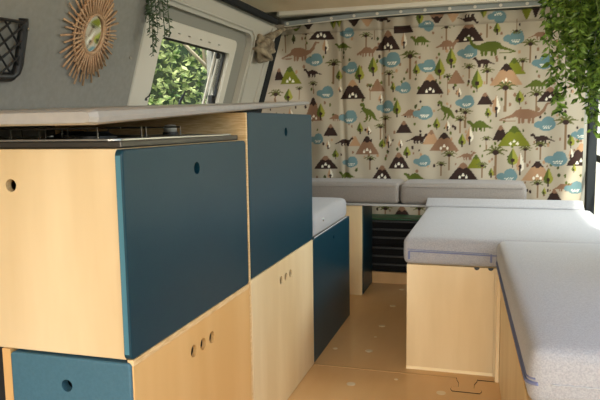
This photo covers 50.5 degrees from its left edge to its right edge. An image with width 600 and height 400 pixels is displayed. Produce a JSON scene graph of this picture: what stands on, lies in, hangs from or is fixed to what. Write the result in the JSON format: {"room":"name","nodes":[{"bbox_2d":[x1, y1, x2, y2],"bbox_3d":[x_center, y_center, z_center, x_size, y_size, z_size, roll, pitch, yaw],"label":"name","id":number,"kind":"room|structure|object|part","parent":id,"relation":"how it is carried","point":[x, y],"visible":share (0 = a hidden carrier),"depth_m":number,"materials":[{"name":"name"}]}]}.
{"room":"vehicle interior","nodes":[
{"label":"vehicle interior","id":0,"kind":"room"},
{"bbox_2d":[0,0,275,136],"bbox_3d":[-0.877,-0.416,1.380,0.232,0.604,4.620,1,7,17],"label":"wall","id":1,"kind":"structure","parent":0,"point":[43,82],"depth_m":2.08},
{"bbox_2d":[0,17,29,81],"bbox_3d":[-0.791,-0.382,1.580,0.071,0.176,0.307,1,7,17],"label":"pocket","id":2,"kind":"object","parent":1,"relation":"attached to","point":[23,26],"visible":1,"depth_m":1.69,"materials":[{"name":"black plastic"}]},
{"bbox_2d":[59,0,118,85],"bbox_3d":[-0.645,-0.514,1.969,0.102,0.314,0.278,1,7,17],"label":"sunburst mirror","id":3,"kind":"object","parent":1,"relation":"attached to","point":[95,19],"visible":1,"depth_m":1.96,"materials":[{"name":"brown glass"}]},
{"bbox_2d":[85,16,102,51],"bbox_3d":[-0.642,-0.514,1.968,0.037,0.107,0.092,1,7,17],"label":"mirror glass","id":4,"kind":"object","parent":3,"relation":"attached to","point":[93,24],"depth_m":1.97,"materials":[{"name":"multicoloured"}]},
{"bbox_2d":[145,0,174,56],"bbox_3d":[-0.504,-0.648,2.197,0.181,0.298,0.101,1,7,17],"label":"trailing plant","id":5,"kind":"object","parent":1,"relation":"hanging from","point":[149,5],"visible":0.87,"depth_m":2.22,"materials":[{"name":"green plant"}]},
{"bbox_2d":[128,14,236,105],"bbox_3d":[-0.495,-0.530,2.741,0.152,0.400,0.855,1,7,17],"label":"window","id":6,"kind":"structure","parent":1,"relation":"in","point":[183,34],"depth_m":2.58,"materials":[{"name":"beige plastic"}]},
{"bbox_3d":[-0.514,-0.437,2.775,0.015,0.080,0.060,4,8,33],"label":"stay arm","id":7,"kind":"part","parent":6,"relation":"part of","materials":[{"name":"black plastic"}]},
{"bbox_3d":[-0.436,-0.554,3.017,0.095,0.299,0.018,1,7,17],"label":"sash","id":8,"kind":"part","parent":6,"relation":"part of","materials":[{"name":"beige plastic"}]},
{"bbox_3d":[-0.423,-0.559,3.057,0.095,0.299,0.013,1,7,17],"label":"sash","id":9,"kind":"part","parent":6,"relation":"part of","materials":[{"name":"beige paint"}]},
{"bbox_2d":[171,0,255,102],"bbox_3d":[-0.432,-0.555,2.804,0.159,0.500,1.056,1,7,17],"label":"trim","id":10,"kind":"structure","parent":1,"relation":"attached to","point":[176,1],"depth_m":2.99,"materials":[{"name":"beige paint"}]},
{"bbox_2d":[221,0,278,24],"bbox_3d":[-0.800,-0.710,1.290,0.079,0.049,4.560,1,7,17],"label":"trim","id":11,"kind":"structure","parent":1,"relation":"attached to","point":[239,4],"depth_m":3.08,"materials":[{"name":"black"}]},
{"bbox_2d":[253,28,274,102],"bbox_3d":[-0.217,-0.661,3.491,0.179,0.545,0.018,1,7,17],"label":"trim","id":12,"kind":"structure","parent":1,"relation":"attached to","point":[273,29],"depth_m":3.48,"materials":[{"name":"beige paint"}]},
{"bbox_2d":[206,50,221,103],"bbox_3d":[-0.399,-0.350,3.904,0.030,1.630,0.680,1,7,17],"label":"wall","id":13,"kind":"structure","parent":0,"point":[209,53],"depth_m":3.54,"materials":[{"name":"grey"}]},
{"bbox_2d":[265,12,281,26],"bbox_3d":[-0.861,-0.794,1.623,0.030,0.180,5.180,1,7,17],"label":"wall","id":14,"kind":"structure","parent":0,"point":[274,14],"depth_m":3.93,"materials":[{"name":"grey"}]},
{"bbox_2d":[240,0,441,11],"bbox_3d":[-0.129,-0.759,0.687,1.910,0.040,5.810,1,7,17],"label":"ceiling","id":15,"kind":"structure","parent":0,"point":[263,5],"depth_m":3.48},
{"bbox_2d":[537,0,599,137],"bbox_3d":[0.983,-0.541,1.954,0.489,0.700,0.406,1,7,17],"label":"hanging plant","id":16,"kind":"object","parent":15,"relation":"hanging from","point":[582,26],"visible":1,"depth_m":1.96,"materials":[{"name":"green plant"}]},
{"bbox_2d":[287,283,500,399],"bbox_3d":[-0.027,0.805,1.158,1.960,0.030,6.000,1,7,17],"label":"floor","id":17,"kind":"structure","parent":0,"point":[372,309],"depth_m":2.42,"materials":[{"name":"brown wood"}]},
{"bbox_2d":[0,284,251,399],"bbox_3d":[-0.518,0.502,1.601,0.612,0.483,0.612,1,7,17],"label":"base cabinet","id":18,"kind":"object","parent":17,"relation":"on","point":[209,357],"visible":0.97,"depth_m":1.32,"materials":[{"name":"paint"}]},
{"bbox_3d":[-0.446,0.376,1.253,0.272,0.142,0.020,1,7,17],"label":"drawer","id":19,"kind":"part","parent":18,"relation":"part of","materials":[{"name":"blue wood"}]},
{"bbox_2d":[0,140,248,359],"bbox_3d":[-0.525,0.065,1.548,0.612,0.398,0.609,1,7,17],"label":"upper cabinet","id":20,"kind":"object","parent":18,"relation":"on","point":[105,252],"visible":0.99,"depth_m":1.24,"materials":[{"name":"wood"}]},
{"bbox_3d":[-0.616,0.098,1.274,0.596,0.398,0.015,1,7,17],"label":"panel","id":21,"kind":"part","parent":20,"relation":"part of","materials":[{"name":"brown wood"}]},
{"bbox_3d":[-0.239,0.070,1.463,0.015,0.396,0.608,1,7,17],"label":"door","id":22,"kind":"part","parent":20,"relation":"part of","materials":[{"name":"laminate"}]},
{"bbox_3d":[-0.234,0.274,1.490,0.013,0.012,0.602,1,7,17],"label":"rail","id":23,"kind":"part","parent":18,"relation":"part of","materials":[{"name":"beige wood"}]},
{"bbox_3d":[-0.229,0.514,1.519,0.009,0.470,0.605,1,7,17],"label":"panel","id":24,"kind":"part","parent":18,"relation":"part of","materials":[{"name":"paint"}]},
{"bbox_2d":[55,112,313,399],"bbox_3d":[-0.339,0.192,2.182,0.612,0.956,0.660,1,7,17],"label":"base cabinet","id":25,"kind":"object","parent":17,"relation":"on","point":[278,146],"visible":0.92,"depth_m":1.99,"materials":[{"name":"brown wood"}]},
{"bbox_2d":[0,101,308,125],"bbox_3d":[-0.455,-0.244,1.749,0.642,0.078,1.313,1,7,17],"label":"countertop","id":26,"kind":"structure","parent":25,"relation":"on","point":[110,114],"depth_m":1.14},
{"bbox_2d":[0,124,237,148],"bbox_3d":[-0.523,-0.155,1.518,0.573,0.044,0.576,1,7,17],"label":"cooktop","id":27,"kind":"object","parent":26,"relation":"in","point":[67,139],"visible":1,"depth_m":1.29,"materials":[{"name":"grey metal"}]},
{"bbox_3d":[-0.590,-0.170,1.650,0.090,0.016,0.090,1,7,17],"label":"burner","id":28,"kind":"part","parent":27,"relation":"part of","materials":[{"name":"black plastic"}]},
{"bbox_3d":[-0.442,-0.140,1.377,0.090,0.016,0.090,1,7,17],"label":"burner","id":29,"kind":"part","parent":27,"relation":"part of","materials":[{"name":"black plastic"}]},
{"bbox_2d":[0,135,237,148],"bbox_3d":[-0.520,-0.141,1.523,0.568,0.014,0.568,1,7,17],"label":"tray","id":30,"kind":"object","parent":27,"relation":"on","point":[56,141],"depth_m":1.25,"materials":[{"name":"grey metal"}]},
{"bbox_3d":[-0.337,-0.187,1.656,0.034,0.020,0.034,1,7,17],"label":"knob","id":31,"kind":"part","parent":27,"relation":"part of","materials":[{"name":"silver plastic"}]},
{"bbox_3d":[-0.337,-0.174,1.657,0.040,0.006,0.040,1,7,17],"label":"knob","id":32,"kind":"part","parent":27,"relation":"part of","materials":[{"name":"black plastic"}]},
{"bbox_2d":[224,109,259,112],"bbox_3d":[-0.397,-0.263,1.906,0.540,0.014,0.140,1,7,17],"label":"packer","id":33,"kind":"object","parent":25,"relation":"on","point":[255,110],"visible":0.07,"depth_m":1.80,"materials":[{"name":"black"}]},
{"bbox_3d":[-0.054,-0.046,2.074,0.015,0.466,0.648,1,7,17],"label":"door","id":34,"kind":"part","parent":25,"relation":"part of","materials":[{"name":"laminate"}]},
{"bbox_3d":[-0.044,0.429,2.128,0.006,0.486,0.648,1,7,17],"label":"door","id":35,"kind":"part","parent":25,"relation":"part of","materials":[{"name":"brown wood"}]},
{"bbox_2d":[312,216,349,361],"bbox_3d":[-0.147,0.348,2.834,0.612,0.488,0.644,1,7,17],"label":"base cabinet","id":36,"kind":"object","parent":17,"relation":"on","point":[331,270],"visible":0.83,"depth_m":2.69,"materials":[{"name":"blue wood"}]},
{"bbox_2d":[312,197,346,237],"bbox_3d":[-0.155,0.060,2.777,0.614,0.098,0.596,1,7,17],"label":"bench cushion","id":37,"kind":"object","parent":36,"relation":"on","point":[326,211],"visible":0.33,"depth_m":2.68,"materials":[{"name":"grey fabric"}]},
{"bbox_2d":[344,200,425,294],"bbox_3d":[0.494,0.253,3.513,1.450,0.500,0.293,1,7,17],"label":"bench","id":38,"kind":"object","parent":17,"relation":"on","point":[360,214],"visible":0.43,"depth_m":3.43,"materials":[{"name":"brown wood"}]},
{"bbox_3d":[0.168,0.269,3.472,0.348,0.488,0.014,1,7,17],"label":"panel","id":39,"kind":"part","parent":38,"relation":"part of","materials":[{"name":"brown wood"}]},
{"bbox_2d":[312,178,404,203],"bbox_3d":[0.178,-0.057,3.562,0.786,0.112,0.282,1,7,17],"label":"seat cushion","id":40,"kind":"object","parent":38,"relation":"on","point":[353,190],"visible":0.52,"depth_m":3.39,"materials":[{"name":"grey fabric"}]},
{"bbox_3d":[0.372,0.254,3.559,0.016,0.485,0.272,1,7,17],"label":"panel","id":41,"kind":"part","parent":38,"relation":"part of","materials":[{"name":"laminate"}]},
{"bbox_2d":[346,200,425,206],"bbox_3d":[0.491,0.010,3.485,1.450,0.012,0.293,1,7,17],"label":"shelf","id":42,"kind":"object","parent":38,"relation":"attached to","point":[399,204],"depth_m":3.36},
{"bbox_2d":[400,179,526,203],"bbox_3d":[0.859,-0.043,3.359,0.624,0.112,0.282,1,7,17],"label":"seat cushion","id":43,"kind":"object","parent":38,"relation":"on","point":[413,191],"visible":0.69,"depth_m":3.25,"materials":[{"name":"grey fabric"}]},
{"bbox_2d":[425,198,584,210],"bbox_3d":[0.996,0.031,3.137,0.739,0.064,0.096,1,7,17],"label":"cushion","id":44,"kind":"object","parent":38,"relation":"on","point":[431,202],"visible":0.69,"depth_m":3.11,"materials":[{"name":"grey fabric"}]},
{"bbox_2d":[315,364,455,377],"bbox_3d":[0.312,0.645,2.387,0.531,0.011,0.008,1,7,17],"label":"trim","id":45,"kind":"structure","parent":17,"relation":"on","point":[315,364],"depth_m":2.38,"materials":[{"name":"brown wood"}]},
{"bbox_2d":[372,271,406,283],"bbox_3d":[0.726,0.454,3.630,0.975,0.066,0.015,1,7,17],"label":"plinth","id":46,"kind":"object","parent":17,"relation":"on","point":[377,276],"visible":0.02,"depth_m":3.69,"materials":[{"name":"beige wood"}]},
{"bbox_2d":[436,391,445,394],"bbox_3d":[0.484,0.661,2.183,0.032,0.002,0.032,1,7,17],"label":"floor plate","id":47,"kind":"object","parent":17,"relation":"on","point":[437,392],"visible":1,"depth_m":2.18,"materials":[{"name":"beige"}]},
{"bbox_2d":[406,263,497,376],"bbox_3d":[0.868,0.393,2.692,0.720,0.404,0.874,1,7,17],"label":"box","id":48,"kind":"object","parent":17,"relation":"on","point":[451,309],"visible":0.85,"depth_m":2.34,"materials":[{"name":"brown wood"}]},
{"bbox_3d":[0.896,0.447,2.243,0.408,0.402,0.015,1,7,17],"label":"rail","id":49,"kind":"part","parent":48,"relation":"part of","materials":[{"name":"brown wood"}]},
{"bbox_2d":[404,207,599,266],"bbox_3d":[0.871,0.139,2.660,0.762,0.106,0.903,1,7,17],"label":"cushion","id":50,"kind":"object","parent":48,"relation":"on","point":[442,235],"visible":0.85,"depth_m":2.39,"materials":[{"name":"grey fabric"}]},
{"bbox_2d":[450,378,481,393],"bbox_3d":[0.586,0.652,2.240,0.104,0.002,0.121,1,7,17],"label":"trim","id":51,"kind":"structure","parent":17,"relation":"on","point":[465,385],"depth_m":2.23,"materials":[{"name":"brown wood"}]},
{"bbox_2d":[495,274,531,399],"bbox_3d":[0.799,0.520,1.653,0.502,0.398,1.138,1,7,14],"label":"bench","id":52,"kind":"object","parent":17,"relation":"on","point":[508,373],"visible":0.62,"depth_m":1.95,"materials":[{"name":"brown wood"}]},
{"bbox_3d":[0.576,0.520,1.708,0.014,0.390,1.136,1,7,14],"label":"panel","id":53,"kind":"part","parent":52,"relation":"part of","materials":[{"name":"brown wood"}]},
{"bbox_2d":[496,241,599,399],"bbox_3d":[0.799,0.262,1.637,0.517,0.117,1.120,1,7,14],"label":"cushion","id":54,"kind":"object","parent":52,"relation":"on","point":[551,290],"visible":1,"depth_m":1.38,"materials":[{"name":"grey fabric"}]},
{"bbox_3d":[0.755,0.444,3.726,0.975,0.064,0.183,1,7,17],"label":"shelf","id":55,"kind":"object","parent":17,"relation":"on","visible":0},
{"bbox_2d":[372,243,407,271],"bbox_3d":[0.639,0.331,3.740,0.708,0.160,0.158,1,7,17],"label":"crate","id":56,"kind":"object","parent":55,"relation":"on","point":[385,257],"visible":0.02,"depth_m":3.71,"materials":[{"name":"grey plastic"}]},
{"bbox_2d":[372,214,421,244],"bbox_3d":[0.636,0.174,3.721,0.708,0.154,0.158,1,7,17],"label":"crate","id":57,"kind":"object","parent":56,"relation":"on","point":[386,228],"visible":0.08,"depth_m":3.69,"materials":[{"name":"grey plastic"}]},
{"bbox_2d":[281,6,588,204],"bbox_3d":[0.718,-0.360,3.904,2.110,1.620,0.040,1,7,17],"label":"wall","id":58,"kind":"structure","parent":0,"point":[283,20],"depth_m":3.66,"materials":[{"name":"grey"}]},
{"bbox_2d":[594,89,599,219],"bbox_3d":[1.343,-0.188,2.459,0.040,1.600,2.390,1,7,17],"label":"wall","id":59,"kind":"structure","parent":0,"point":[597,182],"depth_m":3.58,"materials":[{"name":"beige paint"}]},
{"bbox_2d":[277,0,537,17],"bbox_3d":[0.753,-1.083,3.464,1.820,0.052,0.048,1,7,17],"label":"trim","id":60,"kind":"structure","parent":59,"relation":"attached to","point":[443,2],"depth_m":3.53,"materials":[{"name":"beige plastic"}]},
{"bbox_2d":[284,0,580,26],"bbox_3d":[0.705,-1.050,3.583,1.660,0.059,0.032,1,7,17],"label":"rail","id":61,"kind":"object","parent":59,"relation":"attached to","point":[523,3],"visible":0.91,"depth_m":3.59,"materials":[{"name":"grey metal"}]},
{"bbox_2d":[252,7,585,214],"bbox_3d":[0.552,-0.321,3.443,1.894,1.415,0.737,1,7,17],"label":"curtain","id":62,"kind":"object","parent":61,"relation":"hanging from","point":[461,96],"visible":0.59,"depth_m":3.68,"materials":[{"name":"fabric"}]},
{"bbox_2d":[584,29,599,213],"bbox_3d":[1.468,-0.266,3.206,0.042,1.575,0.060,1,7,17],"label":"trim","id":63,"kind":"structure","parent":59,"relation":"attached to","point":[591,145],"depth_m":3.19,"materials":[{"name":"black"}]},
{"bbox_3d":[-0.872,0.277,1.768,0.050,0.900,5.200,1,7,17],"label":"wall","id":64,"kind":"structure","parent":0,"visible":0},
{"bbox_2d":[258,28,281,112],"bbox_3d":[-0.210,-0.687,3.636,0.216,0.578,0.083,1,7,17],"label":"trim","id":65,"kind":"structure","parent":64,"relation":"attached to","point":[277,39],"depth_m":3.62,"materials":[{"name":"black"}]},
{"label":"outside","id":66,"kind":"structure","parent":0,"visible":0},
{"bbox_3d":[0.400,1.135,3.173,17.000,0.070,18.000,1,7,17],"label":"ground","id":67,"kind":"structure","parent":66,"visible":0},
{"bbox_2d":[148,39,207,104],"bbox_3d":[-1.942,-1.323,6.945,2.254,4.044,6.560,1,7,15],"label":"bush","id":68,"kind":"object","parent":67,"relation":"on","point":[177,71],"visible":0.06,"depth_m":6.56,"materials":[{"name":"green plant"}]},
{"bbox_2d":[183,44,206,69],"bbox_3d":[-0.725,-0.308,5.246,0.079,2.365,1.043,1,7,17],"label":"branch","id":69,"kind":"object","parent":67,"relation":"on","point":[203,62],"visible":0.24,"depth_m":4.99,"materials":[{"name":"beige wood"}]}
]}

